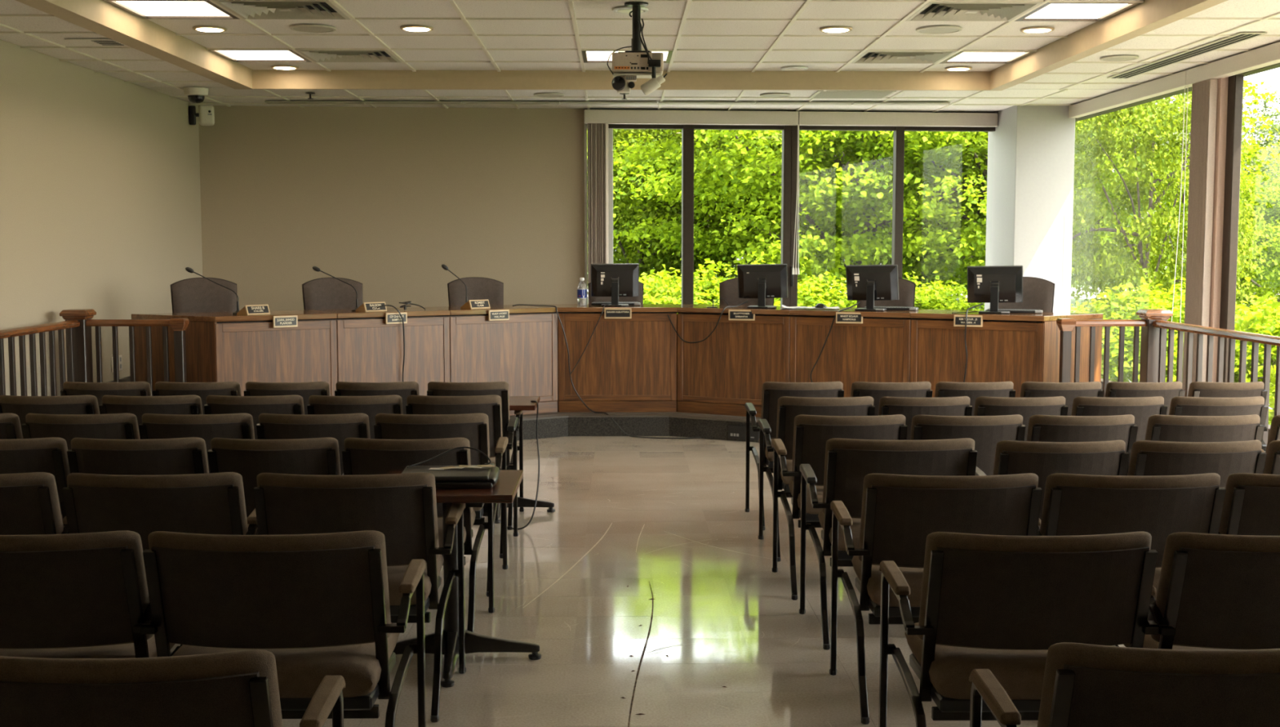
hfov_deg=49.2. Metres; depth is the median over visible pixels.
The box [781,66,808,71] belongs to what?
recessed light
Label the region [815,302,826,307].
computer mouse
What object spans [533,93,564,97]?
ceiling vent
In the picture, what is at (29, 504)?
armchair
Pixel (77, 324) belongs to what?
railing
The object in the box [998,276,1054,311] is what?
office chair
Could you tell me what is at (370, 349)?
desk
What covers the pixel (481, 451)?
cable
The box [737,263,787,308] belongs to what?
monitor
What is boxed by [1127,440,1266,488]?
armchair
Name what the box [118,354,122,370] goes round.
wall plate
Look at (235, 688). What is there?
armchair
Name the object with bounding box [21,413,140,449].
armchair
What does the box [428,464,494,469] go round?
paper scraps
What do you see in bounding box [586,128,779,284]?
young tree
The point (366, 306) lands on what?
name plate
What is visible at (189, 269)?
gooseneck microphone
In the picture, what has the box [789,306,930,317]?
countertop
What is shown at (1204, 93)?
column
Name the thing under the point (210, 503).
armchair
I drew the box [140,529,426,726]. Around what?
armchair
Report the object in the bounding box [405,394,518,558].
armchair
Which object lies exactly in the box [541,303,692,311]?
countertop
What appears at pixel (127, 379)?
baseboard
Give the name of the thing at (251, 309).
name plate
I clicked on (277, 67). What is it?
recessed light
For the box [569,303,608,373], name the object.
cable
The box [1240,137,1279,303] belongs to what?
tree
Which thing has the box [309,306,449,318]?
countertop
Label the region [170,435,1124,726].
floor
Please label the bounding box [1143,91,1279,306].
tree
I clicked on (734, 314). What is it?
name plate
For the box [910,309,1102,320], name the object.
countertop
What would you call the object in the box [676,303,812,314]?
countertop
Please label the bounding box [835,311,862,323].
name plate
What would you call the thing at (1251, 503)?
armchair
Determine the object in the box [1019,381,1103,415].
armchair
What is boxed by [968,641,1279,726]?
armchair
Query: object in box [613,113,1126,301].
maple tree
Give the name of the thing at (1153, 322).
railing
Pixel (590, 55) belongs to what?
diffuser
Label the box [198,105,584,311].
wall
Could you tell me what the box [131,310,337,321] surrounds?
countertop
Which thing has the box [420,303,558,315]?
countertop
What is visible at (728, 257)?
maple tree
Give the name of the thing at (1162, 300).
leafy bush
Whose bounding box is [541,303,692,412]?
desk
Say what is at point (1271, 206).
maple tree
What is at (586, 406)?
cable
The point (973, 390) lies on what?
armchair
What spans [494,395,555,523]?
side table
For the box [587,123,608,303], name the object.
vertical blind
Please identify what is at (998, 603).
armchair
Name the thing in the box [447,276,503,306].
office chair
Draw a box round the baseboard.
[57,375,130,395]
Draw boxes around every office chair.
[170,277,236,312]
[302,277,362,310]
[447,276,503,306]
[588,281,644,303]
[719,277,773,305]
[857,277,915,307]
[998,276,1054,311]
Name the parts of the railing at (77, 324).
handrail, newel post, handrail, post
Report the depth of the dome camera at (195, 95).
12.57 m
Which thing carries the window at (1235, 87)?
in the wall
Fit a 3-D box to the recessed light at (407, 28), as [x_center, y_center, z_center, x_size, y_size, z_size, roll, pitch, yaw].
[-1.610,-2.414,10.086,0.240,0.014,0.240,0,5,-1]
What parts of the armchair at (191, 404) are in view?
post, backrest, post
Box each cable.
[376,304,404,381]
[399,301,426,309]
[406,446,491,467]
[512,303,702,438]
[512,400,539,529]
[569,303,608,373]
[667,300,747,342]
[809,301,860,382]
[951,311,977,312]
[963,302,983,382]
[1065,209,1069,312]
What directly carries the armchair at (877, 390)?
on the floor
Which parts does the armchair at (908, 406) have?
post, backrest, post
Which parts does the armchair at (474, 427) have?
post, backrest, seat, post, leg, leg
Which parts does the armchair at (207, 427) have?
post, backrest, post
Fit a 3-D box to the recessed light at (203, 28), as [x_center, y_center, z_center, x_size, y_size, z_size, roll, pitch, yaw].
[-3.111,-2.416,10.111,0.240,0.014,0.240,0,5,-1]
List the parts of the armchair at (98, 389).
post, backrest, post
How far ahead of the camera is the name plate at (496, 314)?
11.86 m
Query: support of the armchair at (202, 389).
on the floor
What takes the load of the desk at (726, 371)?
on the base
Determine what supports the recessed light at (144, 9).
in the ceiling
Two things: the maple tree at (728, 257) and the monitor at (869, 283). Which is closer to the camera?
the monitor at (869, 283)
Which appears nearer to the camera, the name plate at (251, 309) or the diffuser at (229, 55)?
the name plate at (251, 309)
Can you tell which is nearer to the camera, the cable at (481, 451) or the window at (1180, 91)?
the cable at (481, 451)
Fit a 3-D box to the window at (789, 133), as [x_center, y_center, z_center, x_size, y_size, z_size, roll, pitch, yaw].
[1.641,-1.227,14.967,4.473,3.200,0.180,0,5,-5]
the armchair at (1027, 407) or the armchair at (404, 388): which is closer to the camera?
the armchair at (1027, 407)
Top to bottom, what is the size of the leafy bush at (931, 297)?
1.584 m
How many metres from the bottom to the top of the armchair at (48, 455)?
0.854 m
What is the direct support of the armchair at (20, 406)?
on the floor
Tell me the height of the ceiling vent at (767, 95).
0.015 m
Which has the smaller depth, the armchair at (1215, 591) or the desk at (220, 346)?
the armchair at (1215, 591)
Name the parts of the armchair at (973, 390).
post, backrest, post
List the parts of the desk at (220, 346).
panel, rail, panel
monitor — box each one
[591,263,639,306]
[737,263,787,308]
[845,264,898,311]
[967,265,1022,313]
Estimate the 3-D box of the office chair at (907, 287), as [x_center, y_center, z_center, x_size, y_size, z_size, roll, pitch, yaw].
[2.100,-0.166,12.295,0.620,1.176,0.620,2,5,23]
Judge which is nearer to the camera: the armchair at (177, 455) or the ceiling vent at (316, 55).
the armchair at (177, 455)
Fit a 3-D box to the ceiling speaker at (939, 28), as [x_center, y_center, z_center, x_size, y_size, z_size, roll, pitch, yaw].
[2.171,-2.418,10.148,0.330,0.015,0.330,0,5,-1]
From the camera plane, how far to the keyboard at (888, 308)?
11.63 m
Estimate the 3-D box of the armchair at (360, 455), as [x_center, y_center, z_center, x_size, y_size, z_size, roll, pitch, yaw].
[-0.956,0.721,5.980,0.626,0.854,0.587,0,5,0]
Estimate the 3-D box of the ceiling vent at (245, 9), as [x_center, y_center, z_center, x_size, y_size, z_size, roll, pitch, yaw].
[-2.360,-2.373,9.287,0.736,0.061,0.742,0,5,-1]
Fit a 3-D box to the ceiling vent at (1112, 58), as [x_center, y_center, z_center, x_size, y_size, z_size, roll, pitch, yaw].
[3.624,-2.304,10.573,0.280,0.015,0.280,0,5,-1]
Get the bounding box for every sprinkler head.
[305,92,315,98]
[619,93,629,99]
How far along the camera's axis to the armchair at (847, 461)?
5.78 m
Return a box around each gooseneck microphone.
[185,266,239,314]
[312,266,358,311]
[441,263,467,302]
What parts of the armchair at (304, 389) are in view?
post, backrest, post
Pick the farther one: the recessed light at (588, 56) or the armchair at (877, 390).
the recessed light at (588, 56)
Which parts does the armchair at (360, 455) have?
post, backrest, seat, post, leg, leg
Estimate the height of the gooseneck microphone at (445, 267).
0.379 m
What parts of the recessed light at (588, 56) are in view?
frame, frame, frame, frame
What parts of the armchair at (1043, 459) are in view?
post, backrest, post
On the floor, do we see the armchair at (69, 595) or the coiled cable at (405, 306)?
the armchair at (69, 595)
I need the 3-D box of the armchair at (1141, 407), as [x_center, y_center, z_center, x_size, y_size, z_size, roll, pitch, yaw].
[2.534,0.587,7.549,0.548,0.854,0.587,0,5,-1]
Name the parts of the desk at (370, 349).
rail, panel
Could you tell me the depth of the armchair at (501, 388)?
8.15 m
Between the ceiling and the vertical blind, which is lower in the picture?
the vertical blind
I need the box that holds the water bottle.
[577,277,586,306]
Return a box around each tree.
[586,128,751,250]
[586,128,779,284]
[586,128,888,299]
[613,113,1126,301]
[643,143,753,280]
[712,129,985,286]
[740,78,1279,310]
[745,126,1133,305]
[1070,90,1279,314]
[1071,95,1181,292]
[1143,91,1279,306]
[1150,147,1279,312]
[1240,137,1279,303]
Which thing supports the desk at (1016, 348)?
on the base
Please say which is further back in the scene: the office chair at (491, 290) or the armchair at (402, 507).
the office chair at (491, 290)
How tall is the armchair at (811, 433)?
0.854 m
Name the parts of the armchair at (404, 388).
post, backrest, post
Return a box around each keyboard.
[591,302,640,305]
[863,306,918,311]
[986,308,1042,313]
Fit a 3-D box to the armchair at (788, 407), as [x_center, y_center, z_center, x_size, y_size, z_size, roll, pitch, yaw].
[0.965,0.587,7.549,0.611,0.854,0.587,0,5,-1]
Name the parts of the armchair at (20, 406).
backrest, post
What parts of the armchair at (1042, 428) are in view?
post, backrest, post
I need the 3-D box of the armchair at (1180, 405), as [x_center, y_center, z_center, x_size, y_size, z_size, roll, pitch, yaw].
[3.060,0.587,7.549,0.558,0.854,0.587,0,5,-1]
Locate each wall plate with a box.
[111,356,113,372]
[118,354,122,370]
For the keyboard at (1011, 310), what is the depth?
11.16 m
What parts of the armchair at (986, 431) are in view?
post, backrest, post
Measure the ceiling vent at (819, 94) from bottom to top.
0.013 m
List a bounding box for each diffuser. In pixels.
[115,0,229,16]
[218,50,302,59]
[586,51,667,60]
[947,52,1024,61]
[1026,3,1127,18]
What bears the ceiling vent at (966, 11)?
in the ceiling
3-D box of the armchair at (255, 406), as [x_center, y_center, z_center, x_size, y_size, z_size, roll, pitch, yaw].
[-2.062,0.581,7.617,0.580,0.854,0.587,0,5,-1]
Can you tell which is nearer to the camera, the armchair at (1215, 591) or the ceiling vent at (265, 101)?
the armchair at (1215, 591)
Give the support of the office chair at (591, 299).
on the base
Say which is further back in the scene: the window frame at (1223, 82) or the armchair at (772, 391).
the window frame at (1223, 82)
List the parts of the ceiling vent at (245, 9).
plate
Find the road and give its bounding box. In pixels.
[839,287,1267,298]
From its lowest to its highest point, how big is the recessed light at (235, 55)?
0.033 m
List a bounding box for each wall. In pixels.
[0,39,202,395]
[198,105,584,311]
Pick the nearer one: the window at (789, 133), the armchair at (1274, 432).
the armchair at (1274, 432)
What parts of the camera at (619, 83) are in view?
knob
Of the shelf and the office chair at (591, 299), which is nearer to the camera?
the shelf
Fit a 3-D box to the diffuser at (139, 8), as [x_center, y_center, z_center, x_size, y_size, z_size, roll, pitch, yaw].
[-3.089,-2.364,9.276,0.596,0.008,0.682,0,5,-1]
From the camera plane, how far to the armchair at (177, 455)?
5.77 m
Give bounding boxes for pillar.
[984,105,1075,312]
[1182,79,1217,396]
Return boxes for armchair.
[0,395,99,438]
[0,413,22,439]
[0,436,70,526]
[0,471,68,534]
[0,530,182,658]
[0,648,345,726]
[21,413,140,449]
[60,381,151,413]
[62,471,257,551]
[66,436,208,475]
[98,394,203,438]
[138,413,254,472]
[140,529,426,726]
[152,381,241,414]
[204,394,304,439]
[207,436,343,534]
[243,381,329,414]
[253,471,466,722]
[256,413,370,475]
[306,394,403,438]
[334,381,419,413]
[342,437,494,631]
[373,413,508,596]
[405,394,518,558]
[426,381,524,529]
[744,381,844,529]
[758,395,875,561]
[772,413,907,599]
[799,437,977,649]
[829,472,1042,724]
[850,381,932,415]
[878,395,972,439]
[878,531,1159,726]
[910,414,1026,475]
[934,381,1015,415]
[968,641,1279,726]
[973,395,1068,440]
[975,440,1129,528]
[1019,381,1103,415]
[1026,413,1137,475]
[1036,472,1226,599]
[1071,395,1167,440]
[1104,381,1185,414]
[1115,531,1279,649]
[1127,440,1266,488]
[1145,413,1264,441]
[1168,395,1268,451]
[1187,381,1267,431]
[1218,472,1279,535]
[1261,414,1279,453]
[1262,440,1279,474]
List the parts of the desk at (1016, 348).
panel, rail, panel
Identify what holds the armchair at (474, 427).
on the floor
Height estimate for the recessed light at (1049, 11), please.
0.033 m
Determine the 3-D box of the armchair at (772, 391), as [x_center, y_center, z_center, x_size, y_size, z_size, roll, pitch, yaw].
[0.935,0.519,8.347,0.576,0.854,0.587,0,5,-1]
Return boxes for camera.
[183,86,208,102]
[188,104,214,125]
[611,75,635,93]
[640,72,667,95]
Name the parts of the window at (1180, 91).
sill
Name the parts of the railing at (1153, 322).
post, handrail, newel post, handrail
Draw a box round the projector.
[606,1,663,77]
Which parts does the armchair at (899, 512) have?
leg, leg, post, seat, backrest, post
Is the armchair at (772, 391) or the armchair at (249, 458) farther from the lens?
the armchair at (772, 391)
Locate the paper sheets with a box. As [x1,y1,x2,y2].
[780,304,839,308]
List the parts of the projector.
panel, ceiling plate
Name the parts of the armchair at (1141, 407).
post, backrest, post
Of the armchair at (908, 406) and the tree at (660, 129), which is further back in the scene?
the tree at (660, 129)
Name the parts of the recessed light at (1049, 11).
frame, frame, frame, frame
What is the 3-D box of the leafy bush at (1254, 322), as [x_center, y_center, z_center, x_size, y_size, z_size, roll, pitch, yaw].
[6.328,0.069,13.452,3.082,1.496,3.024,-1,5,-13]
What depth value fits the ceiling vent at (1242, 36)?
10.30 m
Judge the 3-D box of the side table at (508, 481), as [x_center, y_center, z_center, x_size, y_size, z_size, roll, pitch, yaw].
[-0.744,0.818,5.528,0.701,0.730,0.720,0,5,-1]
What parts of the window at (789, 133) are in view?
door pull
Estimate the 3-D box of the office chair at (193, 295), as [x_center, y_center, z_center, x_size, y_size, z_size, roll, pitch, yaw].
[-3.480,-0.094,11.339,0.620,1.194,0.620,-2,5,-27]
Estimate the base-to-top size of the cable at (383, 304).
0.812 m
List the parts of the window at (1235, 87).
sill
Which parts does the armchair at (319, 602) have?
post, backrest, seat, post, leg, leg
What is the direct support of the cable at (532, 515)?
hanging from the side table at (516, 402)
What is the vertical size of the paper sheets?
0.024 m
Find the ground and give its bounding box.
[677,266,1271,377]
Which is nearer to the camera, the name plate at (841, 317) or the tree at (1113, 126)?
the name plate at (841, 317)
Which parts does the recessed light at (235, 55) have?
frame, frame, frame, frame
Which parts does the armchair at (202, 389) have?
post, backrest, post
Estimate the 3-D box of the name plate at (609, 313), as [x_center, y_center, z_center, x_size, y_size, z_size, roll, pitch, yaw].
[-0.192,-0.436,12.174,0.235,0.090,0.023,0,5,0]
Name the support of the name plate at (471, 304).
on the desk at (521, 351)
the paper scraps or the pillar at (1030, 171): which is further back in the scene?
the pillar at (1030, 171)
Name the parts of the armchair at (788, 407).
leg, leg, post, seat, backrest, post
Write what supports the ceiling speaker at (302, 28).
in the ceiling
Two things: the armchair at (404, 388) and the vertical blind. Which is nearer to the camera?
the armchair at (404, 388)
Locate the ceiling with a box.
[0,0,1279,112]
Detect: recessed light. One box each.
[104,0,239,18]
[192,26,226,31]
[208,49,311,62]
[271,65,298,69]
[400,25,433,31]
[582,50,672,62]
[612,6,648,13]
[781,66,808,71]
[819,26,852,32]
[938,51,1034,63]
[944,66,972,71]
[1014,2,1140,21]
[1020,26,1054,32]
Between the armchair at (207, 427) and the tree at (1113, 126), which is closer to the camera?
the armchair at (207, 427)
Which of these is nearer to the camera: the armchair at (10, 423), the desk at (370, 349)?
the armchair at (10, 423)
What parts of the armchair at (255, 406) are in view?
post, backrest, post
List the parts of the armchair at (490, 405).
post, backrest, seat, post, leg, leg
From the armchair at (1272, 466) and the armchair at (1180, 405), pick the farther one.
the armchair at (1180, 405)
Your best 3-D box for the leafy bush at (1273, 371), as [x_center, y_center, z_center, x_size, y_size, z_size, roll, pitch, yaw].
[6.546,0.221,11.165,3.202,1.584,3.263,-4,6,-37]
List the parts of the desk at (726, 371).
joint post, rail, rail, panel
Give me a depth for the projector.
8.97 m
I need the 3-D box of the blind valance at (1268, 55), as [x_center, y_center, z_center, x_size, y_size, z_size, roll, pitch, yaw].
[4.480,-2.122,9.168,0.095,0.120,10.080,0,5,-1]
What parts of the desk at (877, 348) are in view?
rail, panel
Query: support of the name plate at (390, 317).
attached to the desk at (370, 349)
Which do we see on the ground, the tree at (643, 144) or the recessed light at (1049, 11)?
the tree at (643, 144)
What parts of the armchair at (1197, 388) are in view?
post, backrest, post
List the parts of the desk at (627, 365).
joint post, rail, rail, panel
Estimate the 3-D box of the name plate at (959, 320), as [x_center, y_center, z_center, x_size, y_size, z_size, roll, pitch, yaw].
[2.579,-0.335,10.985,0.220,0.090,0.023,2,5,18]
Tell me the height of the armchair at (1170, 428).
0.854 m
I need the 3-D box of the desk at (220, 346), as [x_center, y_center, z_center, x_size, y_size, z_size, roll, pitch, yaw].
[-3.216,0.064,11.127,1.417,0.920,0.774,-3,6,-32]
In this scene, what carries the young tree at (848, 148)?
on the ground
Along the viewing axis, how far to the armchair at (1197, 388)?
8.12 m
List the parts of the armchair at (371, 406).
post, backrest, post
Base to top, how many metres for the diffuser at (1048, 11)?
0.008 m
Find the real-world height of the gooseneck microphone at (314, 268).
0.371 m
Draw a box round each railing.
[0,308,189,395]
[1056,308,1279,452]
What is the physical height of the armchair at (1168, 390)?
0.854 m
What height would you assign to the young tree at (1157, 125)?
5.155 m
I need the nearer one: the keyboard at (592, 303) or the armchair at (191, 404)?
the armchair at (191, 404)
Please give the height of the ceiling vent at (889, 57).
0.061 m
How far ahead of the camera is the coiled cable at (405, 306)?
11.65 m
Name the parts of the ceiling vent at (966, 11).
plate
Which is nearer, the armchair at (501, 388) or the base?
the armchair at (501, 388)
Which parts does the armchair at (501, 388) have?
post, backrest, post, leg, leg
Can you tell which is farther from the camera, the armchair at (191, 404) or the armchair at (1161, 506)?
the armchair at (191, 404)
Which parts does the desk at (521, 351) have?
rail, panel, rail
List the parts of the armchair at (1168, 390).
post, backrest, post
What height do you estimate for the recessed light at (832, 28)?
0.014 m
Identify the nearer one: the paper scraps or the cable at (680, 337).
the paper scraps
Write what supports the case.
on the side table at (508, 481)
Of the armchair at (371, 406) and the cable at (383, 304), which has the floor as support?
the armchair at (371, 406)
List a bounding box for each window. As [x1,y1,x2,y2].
[584,108,995,306]
[1075,86,1191,389]
[1219,62,1279,438]
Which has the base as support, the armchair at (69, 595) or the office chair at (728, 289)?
the office chair at (728, 289)
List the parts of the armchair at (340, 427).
post, backrest, post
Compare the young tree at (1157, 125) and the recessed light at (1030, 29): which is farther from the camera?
the young tree at (1157, 125)
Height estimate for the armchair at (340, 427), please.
0.854 m
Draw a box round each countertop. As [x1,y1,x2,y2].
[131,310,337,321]
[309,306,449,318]
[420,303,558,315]
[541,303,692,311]
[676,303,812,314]
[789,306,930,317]
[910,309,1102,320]
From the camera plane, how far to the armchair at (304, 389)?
8.12 m
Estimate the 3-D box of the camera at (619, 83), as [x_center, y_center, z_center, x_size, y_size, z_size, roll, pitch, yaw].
[-0.108,-1.803,9.044,0.150,0.095,0.150,0,5,-1]
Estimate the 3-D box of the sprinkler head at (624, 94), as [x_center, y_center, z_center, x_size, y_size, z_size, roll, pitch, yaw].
[-0.145,-2.489,13.035,0.090,0.058,0.088,0,5,-1]
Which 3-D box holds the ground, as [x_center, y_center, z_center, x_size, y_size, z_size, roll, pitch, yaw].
[9.342,-1.373,40.188,140.000,0.200,160.000,0,5,-1]
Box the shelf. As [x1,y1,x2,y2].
[613,73,661,81]
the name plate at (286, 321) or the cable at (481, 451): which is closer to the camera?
the cable at (481, 451)
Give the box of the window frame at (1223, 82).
[1208,76,1228,382]
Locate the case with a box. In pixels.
[401,465,499,488]
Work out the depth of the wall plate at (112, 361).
11.80 m
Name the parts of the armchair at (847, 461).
leg, leg, post, seat, backrest, post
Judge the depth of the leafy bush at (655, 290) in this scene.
20.25 m
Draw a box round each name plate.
[236,304,270,315]
[272,315,297,327]
[355,301,386,311]
[385,311,407,324]
[460,299,490,309]
[488,309,509,320]
[604,307,631,318]
[728,309,755,319]
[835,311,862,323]
[953,315,982,326]
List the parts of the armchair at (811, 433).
leg, leg, post, seat, backrest, post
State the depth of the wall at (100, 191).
11.33 m
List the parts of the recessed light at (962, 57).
frame, frame, frame, frame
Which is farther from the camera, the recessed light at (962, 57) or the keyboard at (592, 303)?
the keyboard at (592, 303)
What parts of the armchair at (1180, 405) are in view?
post, backrest, post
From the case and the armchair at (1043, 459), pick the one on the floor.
the armchair at (1043, 459)
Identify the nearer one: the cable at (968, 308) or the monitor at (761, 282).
the cable at (968, 308)
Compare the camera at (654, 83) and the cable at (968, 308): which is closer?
the camera at (654, 83)
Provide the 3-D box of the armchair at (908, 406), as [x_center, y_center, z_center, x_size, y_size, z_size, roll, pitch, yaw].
[1.507,0.587,7.550,0.548,0.854,0.587,0,5,-2]
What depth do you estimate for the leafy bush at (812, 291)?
21.04 m
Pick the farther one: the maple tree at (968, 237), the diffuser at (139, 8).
the maple tree at (968, 237)
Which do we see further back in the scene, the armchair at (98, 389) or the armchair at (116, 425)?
the armchair at (98, 389)
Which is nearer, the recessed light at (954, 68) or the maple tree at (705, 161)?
the recessed light at (954, 68)
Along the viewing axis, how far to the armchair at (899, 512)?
4.90 m
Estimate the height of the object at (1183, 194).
2.230 m
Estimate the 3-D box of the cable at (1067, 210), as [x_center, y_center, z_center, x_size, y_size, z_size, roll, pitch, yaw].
[4.389,-1.022,14.325,0.057,1.100,0.006,0,5,-4]
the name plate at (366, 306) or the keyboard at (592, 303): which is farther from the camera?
the keyboard at (592, 303)
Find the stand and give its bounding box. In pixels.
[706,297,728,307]
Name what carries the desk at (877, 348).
on the base
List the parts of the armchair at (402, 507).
post, backrest, seat, post, leg, leg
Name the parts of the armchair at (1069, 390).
post, backrest, post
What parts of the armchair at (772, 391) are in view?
leg, leg, seat, post, backrest, post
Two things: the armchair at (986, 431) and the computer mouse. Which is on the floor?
the armchair at (986, 431)
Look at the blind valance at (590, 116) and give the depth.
14.68 m
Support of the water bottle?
on the desk at (627, 365)
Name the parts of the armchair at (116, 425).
post, backrest, post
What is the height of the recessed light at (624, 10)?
0.014 m
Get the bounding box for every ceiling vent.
[64,38,126,45]
[213,0,351,19]
[264,100,950,104]
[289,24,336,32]
[295,49,400,62]
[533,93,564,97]
[760,93,790,97]
[808,90,896,98]
[850,51,956,63]
[905,2,1042,21]
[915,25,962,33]
[1099,55,1138,61]
[1106,31,1266,78]
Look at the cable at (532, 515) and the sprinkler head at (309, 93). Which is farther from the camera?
the sprinkler head at (309, 93)
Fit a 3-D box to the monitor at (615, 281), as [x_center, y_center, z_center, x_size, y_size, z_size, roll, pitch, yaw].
[-0.223,-0.699,12.434,0.430,0.378,0.204,0,5,-2]
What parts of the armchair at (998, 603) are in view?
leg, leg, post, seat, backrest, post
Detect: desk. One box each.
[131,310,337,395]
[309,306,449,395]
[420,303,558,415]
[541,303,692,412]
[676,303,812,417]
[789,306,930,396]
[910,309,1102,397]
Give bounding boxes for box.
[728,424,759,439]
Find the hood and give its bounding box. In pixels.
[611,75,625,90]
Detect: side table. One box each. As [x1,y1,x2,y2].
[387,469,541,687]
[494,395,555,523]
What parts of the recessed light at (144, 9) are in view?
frame, frame, frame, frame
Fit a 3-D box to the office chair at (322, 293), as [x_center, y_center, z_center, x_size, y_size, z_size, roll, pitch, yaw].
[-2.560,-0.141,11.973,0.620,1.179,0.620,-2,5,-27]
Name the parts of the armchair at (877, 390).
post, backrest, post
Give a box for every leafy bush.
[639,257,780,313]
[698,257,853,307]
[827,271,984,310]
[1070,271,1279,382]
[1137,291,1279,424]
[1234,346,1276,424]
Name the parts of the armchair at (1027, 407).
post, backrest, post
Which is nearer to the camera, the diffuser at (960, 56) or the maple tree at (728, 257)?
the diffuser at (960, 56)
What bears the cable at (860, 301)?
hanging from the desk at (877, 348)
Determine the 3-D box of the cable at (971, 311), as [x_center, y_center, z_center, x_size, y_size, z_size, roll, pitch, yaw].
[2.585,-0.409,11.127,0.202,0.021,0.008,2,5,22]
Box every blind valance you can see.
[583,109,998,126]
[1068,41,1279,117]
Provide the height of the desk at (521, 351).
0.920 m
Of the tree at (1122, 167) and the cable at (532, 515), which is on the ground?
the tree at (1122, 167)
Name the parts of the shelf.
plate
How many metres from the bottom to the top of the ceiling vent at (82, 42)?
0.008 m
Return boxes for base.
[510,411,760,442]

